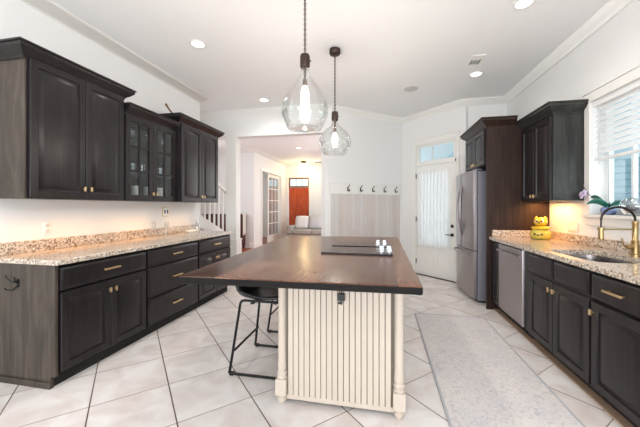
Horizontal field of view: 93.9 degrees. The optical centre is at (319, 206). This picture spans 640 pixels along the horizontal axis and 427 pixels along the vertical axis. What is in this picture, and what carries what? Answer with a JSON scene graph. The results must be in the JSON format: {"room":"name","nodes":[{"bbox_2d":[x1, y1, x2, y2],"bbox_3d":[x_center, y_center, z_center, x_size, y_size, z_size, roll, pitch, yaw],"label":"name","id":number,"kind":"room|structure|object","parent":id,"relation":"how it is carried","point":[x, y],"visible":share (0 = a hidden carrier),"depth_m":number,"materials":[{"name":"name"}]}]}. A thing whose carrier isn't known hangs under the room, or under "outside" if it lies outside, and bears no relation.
{"room":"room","nodes":[
{"label":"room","id":0,"kind":"room"},
{"bbox_2d":[0,0,199,242],"bbox_3d":[-2.754,-0.235,1.133,0.150,3.050,7.520,0,0,12],"label":"wall","id":1,"kind":"structure","parent":0,"point":[20,219],"depth_m":2.95,"materials":[{"name":"white paint"}]},
{"bbox_2d":[42,222,51,234],"bbox_3d":[-2.373,0.190,2.602,0.008,0.110,0.070,0,0,12],"label":"wall outlet","id":2,"kind":"object","parent":1,"relation":"attached to","point":[46,226],"visible":1,"depth_m":2.59,"materials":[{"name":"white plastic"}]},
{"bbox_2d":[0,36,136,200],"bbox_3d":[-2.175,-0.621,2.612,0.388,1.122,1.014,0,0,12],"label":"upper cabinet","id":3,"kind":"object","parent":1,"relation":"attached to","point":[62,120],"visible":1,"depth_m":2.37,"materials":[{"name":"black wood"}]},
{"bbox_2d":[0,224,198,255],"bbox_3d":[-2.188,0.328,3.466,0.021,0.096,2.582,0,0,12],"label":"backsplash","id":4,"kind":"structure","parent":1,"relation":"attached to","point":[9,248],"depth_m":2.88,"materials":[{"name":"stone"}]},
{"bbox_2d":[20,0,207,102],"bbox_3d":[-2.701,-1.709,1.169,0.240,0.100,7.610,0,0,12],"label":"trim","id":5,"kind":"structure","parent":1,"relation":"attached to","point":[48,8],"depth_m":3.11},
{"bbox_2d":[123,102,179,201],"bbox_3d":[-2.012,-0.553,3.408,0.388,0.987,0.762,0,0,12],"label":"upper cabinet","id":6,"kind":"object","parent":1,"relation":"attached to","point":[137,118],"visible":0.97,"depth_m":3.47,"materials":[{"name":"black wood"}]},
{"bbox_2d":[131,186,137,194],"bbox_3d":[-2.046,-0.153,3.326,0.096,0.150,0.094,0,0,12],"label":"canister","id":7,"kind":"object","parent":6,"relation":"in","point":[134,189],"visible":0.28,"depth_m":3.28,"materials":[{"name":"white ceramic"}]},
{"bbox_2d":[143,187,147,195],"bbox_3d":[-2.012,-0.153,3.497,0.096,0.150,0.094,0,0,12],"label":"canister","id":8,"kind":"object","parent":6,"relation":"in","point":[145,189],"visible":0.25,"depth_m":3.45,"materials":[{"name":"white ceramic"}]},
{"bbox_2d":[130,144,167,155],"bbox_3d":[-2.064,-0.645,3.418,0.268,0.018,0.725,0,0,12],"label":"shelf","id":9,"kind":"object","parent":6,"relation":"attached to","point":[134,151],"depth_m":3.50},
{"bbox_2d":[130,172,170,178],"bbox_3d":[-2.064,-0.355,3.418,0.268,0.018,0.725,0,0,12],"label":"shelf","id":10,"kind":"object","parent":6,"relation":"attached to","point":[133,175],"depth_m":3.47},
{"bbox_2d":[157,188,162,195],"bbox_3d":[-1.977,-0.153,3.667,0.096,0.150,0.094,0,0,12],"label":"canister","id":11,"kind":"object","parent":6,"relation":"in","point":[159,190],"visible":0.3,"depth_m":3.64,"materials":[{"name":"white ceramic"}]},
{"bbox_2d":[162,207,168,216],"bbox_3d":[-2.079,0.070,4.037,0.010,0.130,0.130,0,0,12],"label":"wall outlet","id":12,"kind":"object","parent":1,"relation":"attached to","point":[165,210],"visible":1,"depth_m":4.02,"materials":[{"name":"white plastic"}]},
{"bbox_2d":[160,112,224,202],"bbox_3d":[-1.817,-0.606,4.214,0.448,1.092,1.052,0,0,12],"label":"upper cabinet","id":13,"kind":"object","parent":1,"relation":"attached to","point":[196,141],"visible":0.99,"depth_m":4.05,"materials":[{"name":"black wood"}]},
{"bbox_2d":[201,153,255,247],"bbox_3d":[-3.228,-0.235,9.517,2.470,3.050,0.140,0,0,12],"label":"wall","id":14,"kind":"structure","parent":0,"point":[247,160],"depth_m":9.26,"materials":[{"name":"white paint"}]},
{"bbox_2d":[218,149,320,165],"bbox_3d":[-1.271,-1.709,10.951,6.579,0.100,2.497,0,0,-30],"label":"trim","id":15,"kind":"structure","parent":14,"relation":"attached to","point":[256,151],"depth_m":10.17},
{"bbox_2d":[226,137,241,256],"bbox_3d":[-1.635,0.003,5.625,0.264,2.575,0.226,0,0,12],"label":"column","id":16,"kind":"structure","parent":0,"point":[232,143],"depth_m":5.54,"materials":[{"name":"white paint"}]},
{"bbox_2d":[200,107,332,139],"bbox_3d":[-2.408,-1.522,5.783,5.369,0.475,0.170,0,0,12],"label":"wall header","id":17,"kind":"structure","parent":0,"point":[271,125],"depth_m":5.39,"materials":[{"name":"white paint"}]},
{"bbox_2d":[200,103,325,118],"bbox_3d":[-2.434,-1.709,5.656,5.169,0.100,0.090,0,0,12],"label":"trim","id":18,"kind":"structure","parent":17,"relation":"attached to","point":[310,107],"depth_m":5.36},
{"bbox_2d":[256,154,285,241],"bbox_3d":[-1.767,-0.235,10.847,0.140,3.050,3.050,0,0,12],"label":"wall","id":19,"kind":"structure","parent":0,"point":[261,162],"depth_m":10.48,"materials":[{"name":"white paint"}]},
{"bbox_2d":[249,241,260,247],"bbox_3d":[-2.039,1.198,9.486,0.161,0.170,0.586,0,0,12],"label":"baseboard","id":20,"kind":"structure","parent":19,"relation":"attached to","point":[256,244],"depth_m":9.27,"materials":[{"name":"white wood"}]},
{"bbox_2d":[261,168,281,245],"bbox_3d":[-1.754,0.012,10.763,0.120,2.544,2.094,0,0,12],"label":"door","id":21,"kind":"structure","parent":19,"relation":"in","point":[272,237],"depth_m":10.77,"materials":[{"name":"white wood"}]},
{"bbox_2d":[286,165,320,233],"bbox_3d":[0.426,-0.235,12.017,3.970,3.050,0.120,0,0,12],"label":"wall","id":22,"kind":"structure","parent":0,"point":[314,171],"depth_m":12.10,"materials":[{"name":"white paint"}]},
{"bbox_2d":[287,175,310,225],"bbox_3d":[-0.859,0.002,12.236,1.041,2.564,0.095,0,0,12],"label":"door","id":23,"kind":"structure","parent":22,"relation":"in","point":[298,197],"depth_m":12.24,"materials":[{"name":"brown wood"}]},
{"bbox_2d":[0,237,621,426],"bbox_3d":[-1.168,1.337,4.780,8.600,0.106,15.300,0,0,12],"label":"floor","id":24,"kind":"structure","parent":0,"point":[175,375],"depth_m":2.17,"materials":[{"name":"tile"}]},
{"bbox_2d":[0,250,145,389],"bbox_3d":[-2.053,0.853,2.562,0.646,0.875,0.844,0,0,12],"label":"base cabinet","id":25,"kind":"object","parent":24,"relation":"on","point":[60,321],"visible":0.99,"depth_m":2.20,"materials":[{"name":"black wood"}]},
{"bbox_2d":[4,275,18,290],"bbox_3d":[-2.222,0.551,2.155,0.110,0.115,0.044,0,0,12],"label":"wall hook","id":26,"kind":"object","parent":25,"relation":"attached to","point":[17,280],"visible":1,"depth_m":2.16,"materials":[{"name":"black metal"}]},
{"bbox_2d":[0,224,232,265],"bbox_3d":[-1.885,0.347,3.404,0.640,0.134,2.582,0,0,12],"label":"countertop","id":27,"kind":"structure","parent":25,"relation":"on","point":[72,249],"depth_m":2.73,"materials":[{"name":"stone"}]},
{"bbox_2d":[186,229,198,232],"bbox_3d":[-1.850,0.358,4.337,0.134,0.034,0.258,0,0,12],"label":"tray","id":28,"kind":"object","parent":27,"relation":"on","point":[194,230],"visible":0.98,"depth_m":4.29,"materials":[{"name":"white ceramic"}]},
{"bbox_2d":[142,240,197,337],"bbox_3d":[-1.885,0.853,3.387,0.646,0.875,0.837,0,0,12],"label":"base cabinet","id":29,"kind":"object","parent":24,"relation":"on","point":[167,299],"visible":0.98,"depth_m":3.22,"materials":[{"name":"black wood"}]},
{"bbox_2d":[194,234,229,308],"bbox_3d":[-1.719,0.853,4.201,0.646,0.875,0.824,0,0,12],"label":"base cabinet","id":30,"kind":"object","parent":24,"relation":"on","point":[212,250],"visible":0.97,"depth_m":4.03,"materials":[{"name":"black wood"}]},
{"bbox_2d":[200,182,225,230],"bbox_3d":[-2.437,0.177,5.529,0.975,2.226,1.740,0,0,12],"label":"stair railing","id":31,"kind":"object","parent":24,"relation":"on","point":[205,225],"depth_m":5.57,"materials":[{"name":"white wood"}]},
{"bbox_2d":[202,214,244,247],"bbox_3d":[-2.970,0.757,9.230,1.330,1.054,0.280,0,0,12],"label":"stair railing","id":32,"kind":"object","parent":24,"relation":"on","point":[242,236],"visible":0.32,"depth_m":9.11,"materials":[{"name":"red wood"}]},
{"bbox_2d":[228,286,277,379],"bbox_3d":[-0.464,0.869,2.493,0.515,0.842,0.508,0,0,12],"label":"bar stool","id":33,"kind":"object","parent":24,"relation":"on","point":[260,294],"visible":0.37,"depth_m":2.31,"materials":[{"name":"black metal"}]},
{"bbox_2d":[267,300,277,332],"bbox_3d":[-0.306,0.869,3.267,0.515,0.842,0.508,0,0,12],"label":"bar stool","id":34,"kind":"object","parent":24,"relation":"on","point":[270,312],"visible":0.08,"depth_m":3.07,"materials":[{"name":"black metal"}]},
{"bbox_2d":[178,236,422,419],"bbox_3d":[0.042,0.833,2.650,1.384,0.914,2.338,0,0,12],"label":"kitchen island","id":35,"kind":"object","parent":24,"relation":"on","point":[340,317],"visible":1,"depth_m":1.88,"materials":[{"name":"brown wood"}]},
{"bbox_2d":[179,236,422,287],"bbox_3d":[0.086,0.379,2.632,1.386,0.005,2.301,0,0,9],"label":"island countertop","id":36,"kind":"structure","parent":35,"relation":"on","point":[288,258],"depth_m":1.91,"materials":[{"name":"brown wood"}]},
{"bbox_2d":[321,246,392,255],"bbox_3d":[0.318,0.352,2.499,0.558,0.046,0.375,0,0,12],"label":"cooktop","id":37,"kind":"object","parent":36,"relation":"in","point":[381,251],"visible":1,"depth_m":2.42,"materials":[{"name":"black glass"}]},
{"bbox_2d":[332,240,386,247],"bbox_3d":[0.395,0.352,2.905,0.503,0.046,0.350,0,0,12],"label":"cooktop","id":38,"kind":"object","parent":36,"relation":"in","point":[377,243],"visible":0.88,"depth_m":2.86,"materials":[{"name":"brown glass"}]},
{"bbox_2d":[337,291,344,304],"bbox_3d":[0.127,0.514,1.877,0.061,0.202,0.030,0,0,12],"label":"power socket","id":39,"kind":"object","parent":35,"relation":"attached to","point":[340,294],"depth_m":1.87,"materials":[{"name":"black plastic"}]},
{"bbox_2d":[287,216,320,235],"bbox_3d":[0.140,0.827,10.892,2.580,0.914,0.900,0,0,12],"label":"sofa","id":40,"kind":"object","parent":24,"relation":"on","point":[291,230],"visible":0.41,"depth_m":10.64,"materials":[{"name":"grey fabric"}]},
{"bbox_2d":[295,216,308,228],"bbox_3d":[-0.660,0.573,10.973,0.500,0.464,0.262,0,0,12],"label":"pillow","id":41,"kind":"object","parent":40,"relation":"on","point":[301,222],"visible":1,"depth_m":10.90,"materials":[{"name":"white fabric"}]},
{"bbox_2d":[292,228,313,233],"bbox_3d":[-0.583,0.905,10.917,0.705,0.170,0.660,0,0,12],"label":"seat cushion","id":42,"kind":"object","parent":40,"relation":"on","point":[294,230],"depth_m":10.62,"materials":[{"name":"white fabric"}]},
{"bbox_2d":[309,216,320,228],"bbox_3d":[-0.160,0.573,10.871,0.500,0.464,0.262,0,0,12],"label":"pillow","id":43,"kind":"object","parent":40,"relation":"on","point":[314,221],"visible":0.91,"depth_m":10.79,"materials":[{"name":"white fabric"}]},
{"bbox_2d":[312,229,320,234],"bbox_3d":[0.116,0.905,10.774,0.705,0.170,0.660,0,0,12],"label":"seat cushion","id":44,"kind":"object","parent":40,"relation":"on","point":[314,231],"depth_m":10.50,"materials":[{"name":"white fabric"}]},
{"bbox_2d":[454,169,485,302],"bbox_3d":[2.443,0.393,4.390,0.828,1.795,0.910,0,0,12],"label":"refrigerator","id":45,"kind":"object","parent":24,"relation":"on","point":[471,185],"visible":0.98,"depth_m":4.05,"materials":[{"name":"silver metal"}]},
{"bbox_2d":[492,241,506,314],"bbox_3d":[2.437,0.853,3.561,0.642,0.875,0.244,0,0,12],"label":"base cabinet","id":46,"kind":"object","parent":24,"relation":"on","point":[495,254],"visible":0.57,"depth_m":3.63,"materials":[{"name":"black wood"}]},
{"bbox_2d":[414,313,585,426],"bbox_3d":[1.171,1.284,1.843,0.774,0.010,3.420,0,0,12],"label":"runner rug","id":47,"kind":"object","parent":24,"relation":"on","point":[481,380],"visible":1,"depth_m":2.21,"materials":[{"name":"grey fabric"}]},
{"bbox_2d":[460,115,548,309],"bbox_3d":[2.506,0.093,4.241,0.779,2.394,1.277,0,0,12],"label":"tall cabinet","id":48,"kind":"object","parent":24,"relation":"on","point":[493,144],"visible":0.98,"depth_m":3.73,"materials":[{"name":"brown wood"}]},
{"bbox_2d":[496,243,533,338],"bbox_3d":[2.304,0.856,3.152,0.640,0.868,0.601,0,0,12],"label":"dishwasher","id":49,"kind":"object","parent":24,"relation":"on","point":[511,259],"visible":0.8,"depth_m":3.13,"materials":[{"name":"metal"}]},
{"bbox_2d":[525,251,538,342],"bbox_3d":[2.291,0.853,2.796,0.623,0.875,0.093,0,0,12],"label":"filler panel","id":50,"kind":"object","parent":24,"relation":"on","point":[527,270],"visible":0.12,"depth_m":2.86,"materials":[{"name":"black wood"}]},
{"bbox_2d":[494,309,634,426],"bbox_3d":[1.978,1.284,2.617,0.060,0.012,2.280,0,0,12],"label":"trim","id":51,"kind":"structure","parent":24,"relation":"on","point":[601,402],"depth_m":2.21,"materials":[{"name":"brown wood"}]},
{"bbox_2d":[529,252,605,400],"bbox_3d":[2.174,0.853,2.337,0.668,0.875,0.851,0,0,12],"label":"base cabinet","id":52,"kind":"object","parent":24,"relation":"on","point":[560,293],"visible":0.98,"depth_m":2.29,"materials":[{"name":"black wood"}]},
{"bbox_2d":[489,230,639,284],"bbox_3d":[2.219,0.353,2.557,0.667,0.122,2.297,0,0,12],"label":"countertop","id":53,"kind":"structure","parent":52,"relation":"on","point":[560,244],"depth_m":2.61,"materials":[{"name":"stone"}]},
{"bbox_2d":[530,216,551,239],"bbox_3d":[2.539,0.244,3.439,0.200,0.262,0.207,0,0,12],"label":"cookie jar","id":54,"kind":"object","parent":53,"relation":"on","point":[541,232],"visible":1,"depth_m":3.38,"materials":[{"name":"yellow ceramic"}]},
{"bbox_2d":[565,254,635,263],"bbox_3d":[2.111,0.512,2.284,0.416,0.196,0.666,0,0,12],"label":"sink","id":55,"kind":"object","parent":53,"relation":"in","point":[596,258],"visible":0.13,"depth_m":2.51,"materials":[{"name":"metal"}]},
{"bbox_2d":[597,206,639,256],"bbox_3d":[2.265,0.186,2.268,0.272,0.380,0.060,0,0,12],"label":"faucet","id":56,"kind":"object","parent":53,"relation":"on","point":[635,243],"visible":1,"depth_m":2.25,"materials":[{"name":"gold metal"}]},
{"bbox_2d":[588,271,639,426],"bbox_3d":[2.038,0.853,1.691,0.676,0.875,0.468,0,0,12],"label":"base cabinet","id":57,"kind":"object","parent":24,"relation":"on","point":[614,312],"visible":1,"depth_m":1.76,"materials":[{"name":"black wood"}]},
{"bbox_2d":[51,0,608,162],"bbox_3d":[-1.129,-1.820,4.721,8.700,0.120,15.600,0,0,12],"label":"ceiling","id":58,"kind":"structure","parent":0,"point":[254,48],"depth_m":3.25,"materials":[{"name":"white paint"}]},
{"bbox_2d":[189,39,206,48],"bbox_3d":[-1.321,-1.757,3.239,0.180,0.006,0.180,0,0,12],"label":"recessed light","id":59,"kind":"object","parent":58,"relation":"in","point":[195,43],"visible":1,"depth_m":3.24,"materials":[{"name":"white plastic"}]},
{"bbox_2d":[259,98,269,101],"bbox_3d":[-0.925,-1.757,4.942,0.180,0.006,0.180,0,0,12],"label":"recessed light","id":60,"kind":"object","parent":58,"relation":"in","point":[260,99],"visible":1,"depth_m":4.95,"materials":[{"name":"white plastic"}]},
{"bbox_2d":[299,161,307,167],"bbox_3d":[-0.642,-1.629,11.613,0.350,0.259,0.347,0,0,12],"label":"ceiling lamp","id":61,"kind":"object","parent":58,"relation":"attached to","point":[303,165],"visible":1,"depth_m":11.51,"materials":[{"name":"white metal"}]},
{"bbox_2d":[282,0,327,132],"bbox_3d":[-0.113,-1.169,2.248,0.348,1.181,0.348,0,0,12],"label":"pendant light","id":62,"kind":"object","parent":58,"relation":"hanging from","point":[305,60],"visible":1,"depth_m":2.23,"materials":[{"name":"clear glass"}]},
{"bbox_2d":[300,53,310,85],"bbox_3d":[-0.113,-1.025,2.248,0.074,0.240,0.074,0,0,-33],"label":"socket","id":63,"kind":"object","parent":62,"relation":"attached to","point":[305,60],"depth_m":2.22,"materials":[{"name":"brown metal"}]},
{"bbox_2d":[319,47,350,155],"bbox_3d":[0.167,-1.169,3.344,0.366,1.181,0.366,0,0,12],"label":"pendant light","id":64,"kind":"object","parent":58,"relation":"hanging from","point":[333,51],"visible":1,"depth_m":3.33,"materials":[{"name":"clear glass"}]},
{"bbox_2d":[332,111,338,132],"bbox_3d":[0.167,-0.942,3.344,0.074,0.240,0.074,0,0,-33],"label":"socket","id":65,"kind":"object","parent":64,"relation":"attached to","point":[335,116],"depth_m":3.32,"materials":[{"name":"brown metal"}]},
{"bbox_2d":[404,86,417,91],"bbox_3d":[1.363,-1.757,4.479,0.208,0.004,0.207,0,0,12],"label":"ceiling speaker","id":66,"kind":"object","parent":58,"relation":"attached to","point":[411,88],"visible":1,"depth_m":4.47},
{"bbox_2d":[468,71,483,76],"bbox_3d":[2.072,-1.757,3.972,0.180,0.006,0.180,0,0,12],"label":"recessed light","id":67,"kind":"object","parent":58,"relation":"in","point":[476,73],"visible":1,"depth_m":3.98,"materials":[{"name":"white plastic"}]},
{"bbox_2d":[466,54,486,65],"bbox_3d":[1.874,-1.755,3.592,0.150,0.010,0.260,0,0,12],"label":"ceiling vent","id":68,"kind":"object","parent":58,"relation":"in","point":[475,60],"visible":1,"depth_m":3.58,"materials":[{"name":"white plastic"}]},
{"bbox_2d":[512,0,535,9],"bbox_3d":[1.764,-1.757,2.586,0.180,0.006,0.180,0,0,12],"label":"recessed light","id":69,"kind":"object","parent":58,"relation":"in","point":[519,4],"visible":1,"depth_m":2.60,"materials":[{"name":"white plastic"}]},
{"bbox_2d":[321,111,402,246],"bbox_3d":[0.866,-0.235,5.675,1.846,3.050,0.130,0,0,-28],"label":"wall","id":70,"kind":"structure","parent":0,"point":[374,155],"depth_m":5.55,"materials":[{"name":"white paint"}]},
{"bbox_2d":[329,194,400,242],"bbox_3d":[0.869,0.532,5.590,1.770,1.515,0.023,0,0,-29],"label":"trim","id":71,"kind":"structure","parent":70,"relation":"attached to","point":[329,194],"depth_m":5.21,"materials":[{"name":"white wood"}]},
{"bbox_2d":[329,182,400,194],"bbox_3d":[0.892,-0.326,5.599,1.650,0.202,0.033,0,0,-29],"label":"trim","id":72,"kind":"structure","parent":70,"relation":"attached to","point":[334,187],"depth_m":5.54,"materials":[{"name":"white wood"}]},
{"bbox_2d":[331,194,399,240],"bbox_3d":[0.889,0.448,5.605,1.610,1.345,0.016,0,0,-28],"label":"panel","id":73,"kind":"structure","parent":70,"relation":"attached to","point":[352,215],"depth_m":5.58,"materials":[{"name":"white wood"}]},
{"bbox_2d":[403,104,467,261],"bbox_3d":[2.083,-0.235,5.519,0.130,3.050,1.360,0,0,-33],"label":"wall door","id":74,"kind":"structure","parent":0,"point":[456,119],"depth_m":5.67,"materials":[{"name":"white paint"}]},
{"bbox_2d":[410,130,459,282],"bbox_3d":[2.100,0.007,5.443,0.166,2.565,1.015,0,0,-33],"label":"door","id":75,"kind":"structure","parent":74,"relation":"attached to","point":[438,263],"depth_m":5.38,"materials":[{"name":"white wood"}]},
{"bbox_2d":[416,169,450,248],"bbox_3d":[2.039,0.048,5.425,0.055,1.375,0.684,0,0,-33],"label":"door curtain","id":76,"kind":"object","parent":75,"relation":"hanging from","point":[432,195],"visible":1,"depth_m":5.40,"materials":[{"name":"white fabric"}]},
{"bbox_2d":[468,104,506,128],"bbox_3d":[2.792,-0.235,4.942,0.825,3.050,0.120,0,0,12],"label":"wall","id":77,"kind":"structure","parent":0,"point":[475,113],"depth_m":4.90,"materials":[{"name":"white paint"}]},
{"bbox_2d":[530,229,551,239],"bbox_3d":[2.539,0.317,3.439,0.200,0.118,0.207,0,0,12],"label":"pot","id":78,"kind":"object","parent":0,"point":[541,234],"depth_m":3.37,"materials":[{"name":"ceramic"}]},
{"bbox_2d":[507,0,639,241],"bbox_3d":[2.262,-0.235,0.682,0.160,3.050,8.640,0,0,12],"label":"wall","id":79,"kind":"structure","parent":0,"point":[613,49],"depth_m":2.90,"materials":[{"name":"white paint"}]},
{"bbox_2d":[325,0,633,123],"bbox_3d":[0.818,-1.709,1.387,2.951,0.100,9.445,0,0,12],"label":"trim","id":80,"kind":"structure","parent":79,"relation":"attached to","point":[611,8],"depth_m":3.99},
{"bbox_2d":[516,99,588,201],"bbox_3d":[2.522,-0.552,3.293,0.368,0.984,0.732,0,0,12],"label":"upper cabinet","id":81,"kind":"object","parent":79,"relation":"attached to","point":[552,133],"visible":0.99,"depth_m":3.03,"materials":[{"name":"black wood"}]},
{"bbox_2d":[568,222,578,232],"bbox_3d":[2.683,0.220,3.168,0.008,0.110,0.170,0,0,12],"label":"wall outlet","id":82,"kind":"object","parent":79,"relation":"attached to","point":[572,226],"visible":1,"depth_m":3.16,"materials":[{"name":"beige plastic"}]},
{"bbox_2d":[569,224,576,230],"bbox_3d":[2.680,0.220,3.168,0.002,0.070,0.130,0,0,12],"label":"socket","id":83,"kind":"object","parent":82,"relation":"attached to","point":[572,227],"depth_m":3.17,"materials":[{"name":"white plastic"}]},
{"bbox_2d":[550,231,630,252],"bbox_3d":[2.534,0.334,2.482,0.021,0.084,2.276,0,0,12],"label":"backsplash","id":84,"kind":"structure","parent":79,"relation":"attached to","point":[587,240],"depth_m":2.85,"materials":[{"name":"stone"}]},
{"bbox_2d":[581,63,639,228],"bbox_3d":[2.547,-0.468,2.216,0.195,1.295,1.536,0,0,12],"label":"window","id":85,"kind":"structure","parent":79,"relation":"in","point":[619,220],"depth_m":2.80,"materials":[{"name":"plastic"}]},
{"bbox_2d":[579,184,625,214],"bbox_3d":[2.568,-0.071,2.759,0.165,0.292,0.438,0,0,-14],"label":"orchid plant","id":86,"kind":"object","parent":85,"relation":"on","point":[596,199],"visible":0.93,"depth_m":2.72,"materials":[{"name":"green plant"}]},
{"bbox_2d":[593,79,639,164],"bbox_3d":[2.524,-0.700,2.220,0.078,0.619,1.336,0,0,12],"label":"window blind","id":87,"kind":"object","parent":85,"relation":"attached to","point":[631,89],"visible":1,"depth_m":2.60,"materials":[{"name":"white plastic"}]},
{"bbox_2d":[619,198,639,215],"bbox_3d":[2.555,0.002,2.418,0.200,0.145,0.200,0,0,12],"label":"glass bowl","id":88,"kind":"object","parent":85,"relation":"on","point":[635,208],"visible":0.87,"depth_m":2.40,"materials":[{"name":"glass"}]},
{"label":"outside","id":89,"kind":"structure","parent":0,"visible":0},
{"bbox_3d":[8.985,1.740,3.270,11.700,0.100,22.000,0,0,12],"label":"ground","id":90,"kind":"structure","parent":89,"visible":0},
{"bbox_2d":[441,93,639,208],"bbox_3d":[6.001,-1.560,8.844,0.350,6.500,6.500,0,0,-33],"label":"house","id":91,"kind":"structure","parent":90,"relation":"on","point":[622,165],"depth_m":6.98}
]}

